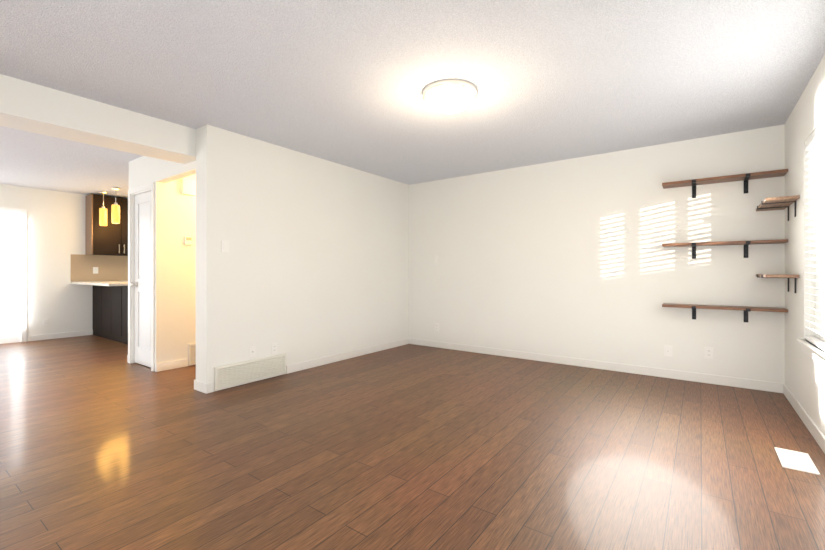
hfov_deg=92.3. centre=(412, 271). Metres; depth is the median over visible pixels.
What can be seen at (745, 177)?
shelf
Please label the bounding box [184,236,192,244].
thermostat
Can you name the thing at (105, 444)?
floor
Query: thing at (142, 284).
pantry door
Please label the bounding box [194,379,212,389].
baseboard
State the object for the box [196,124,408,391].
wall
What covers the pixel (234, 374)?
air vent
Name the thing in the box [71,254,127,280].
backsplash
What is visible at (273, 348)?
electrical outlet
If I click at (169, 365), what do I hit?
baseboard
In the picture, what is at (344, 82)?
ceiling
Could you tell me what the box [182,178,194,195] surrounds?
door chime
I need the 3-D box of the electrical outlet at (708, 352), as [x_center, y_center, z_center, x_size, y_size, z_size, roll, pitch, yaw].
[2.928,0.800,3.910,0.072,0.115,0.007,0,0,36]
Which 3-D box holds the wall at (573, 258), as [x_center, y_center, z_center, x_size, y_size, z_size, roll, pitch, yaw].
[-0.342,-0.120,6.386,9.480,2.440,0.150,0,0,36]
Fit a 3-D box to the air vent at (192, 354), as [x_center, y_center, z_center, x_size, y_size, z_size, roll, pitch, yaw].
[-2.421,0.967,4.899,0.020,0.243,0.660,0,0,36]
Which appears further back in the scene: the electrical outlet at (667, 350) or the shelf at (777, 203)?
the electrical outlet at (667, 350)
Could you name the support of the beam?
attached to the ceiling
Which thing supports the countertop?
on the base cabinet at (110, 310)
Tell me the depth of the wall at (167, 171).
4.16 m
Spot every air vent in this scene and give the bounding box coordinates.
[189,343,195,364]
[214,353,285,390]
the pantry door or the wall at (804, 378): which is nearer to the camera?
the wall at (804, 378)
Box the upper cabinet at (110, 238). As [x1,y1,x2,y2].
[85,194,127,255]
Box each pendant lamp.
[99,191,107,225]
[111,187,119,223]
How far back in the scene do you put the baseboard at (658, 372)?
4.38 m
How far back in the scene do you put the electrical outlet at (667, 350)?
4.11 m
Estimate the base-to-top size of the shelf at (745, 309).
0.151 m
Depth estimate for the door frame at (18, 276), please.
6.20 m
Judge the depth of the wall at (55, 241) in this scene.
6.52 m
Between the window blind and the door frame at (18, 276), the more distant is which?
the door frame at (18, 276)
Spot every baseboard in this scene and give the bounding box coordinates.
[28,330,92,340]
[156,359,187,371]
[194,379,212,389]
[286,338,407,373]
[408,338,779,392]
[780,383,824,453]
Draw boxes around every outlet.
[42,318,47,325]
[93,267,97,273]
[249,346,255,357]
[271,343,276,353]
[664,345,671,356]
[704,347,713,358]
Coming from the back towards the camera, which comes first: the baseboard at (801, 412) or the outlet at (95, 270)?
the outlet at (95, 270)
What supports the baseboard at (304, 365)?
attached to the wall at (313, 263)
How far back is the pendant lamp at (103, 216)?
6.58 m
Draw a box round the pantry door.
[130,191,150,367]
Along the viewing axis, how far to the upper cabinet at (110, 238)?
6.84 m
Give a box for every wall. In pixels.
[0,184,92,340]
[129,156,195,371]
[156,158,195,182]
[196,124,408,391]
[409,124,784,382]
[785,55,824,435]
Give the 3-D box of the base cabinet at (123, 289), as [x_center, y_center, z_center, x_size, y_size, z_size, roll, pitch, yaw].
[-4.240,0.652,6.167,0.410,0.894,0.366,0,0,36]
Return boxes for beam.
[0,74,195,163]
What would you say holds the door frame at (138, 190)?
attached to the wall at (180, 281)
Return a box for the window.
[797,215,824,367]
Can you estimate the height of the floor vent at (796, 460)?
0.006 m
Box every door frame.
[0,207,26,343]
[128,182,154,371]
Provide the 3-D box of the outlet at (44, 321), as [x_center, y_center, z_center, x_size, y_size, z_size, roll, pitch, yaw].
[-5.970,0.810,6.439,0.007,0.115,0.072,0,0,36]
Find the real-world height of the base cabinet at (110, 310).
0.894 m
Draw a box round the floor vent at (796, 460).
[774,447,819,474]
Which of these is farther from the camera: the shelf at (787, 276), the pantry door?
the pantry door
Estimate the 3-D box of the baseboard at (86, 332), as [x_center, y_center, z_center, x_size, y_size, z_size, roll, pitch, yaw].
[-5.843,1.055,6.612,0.012,0.090,0.850,0,0,36]
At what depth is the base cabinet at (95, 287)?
6.82 m
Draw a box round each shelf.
[662,169,787,197]
[662,239,787,258]
[662,303,787,321]
[756,195,798,220]
[756,274,798,292]
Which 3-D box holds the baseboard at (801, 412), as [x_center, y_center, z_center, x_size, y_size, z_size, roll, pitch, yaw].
[1.502,1.055,1.022,0.012,0.090,6.360,0,0,36]
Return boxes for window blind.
[805,118,824,350]
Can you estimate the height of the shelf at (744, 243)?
0.151 m
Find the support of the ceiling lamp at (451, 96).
attached to the ceiling
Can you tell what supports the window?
in the wall at (804, 378)
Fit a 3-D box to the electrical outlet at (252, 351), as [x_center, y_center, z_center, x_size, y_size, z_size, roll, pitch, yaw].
[-1.593,0.795,3.951,0.014,0.110,0.070,0,0,36]
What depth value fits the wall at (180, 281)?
4.52 m
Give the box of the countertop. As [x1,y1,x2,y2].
[71,281,127,284]
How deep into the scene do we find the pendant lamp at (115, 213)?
6.26 m
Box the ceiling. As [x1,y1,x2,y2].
[0,0,824,198]
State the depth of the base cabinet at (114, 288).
6.29 m
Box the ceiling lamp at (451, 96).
[422,79,476,113]
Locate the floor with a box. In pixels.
[0,335,824,549]
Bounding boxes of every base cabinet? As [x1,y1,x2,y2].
[93,285,98,335]
[99,285,110,339]
[111,285,118,341]
[119,285,127,344]

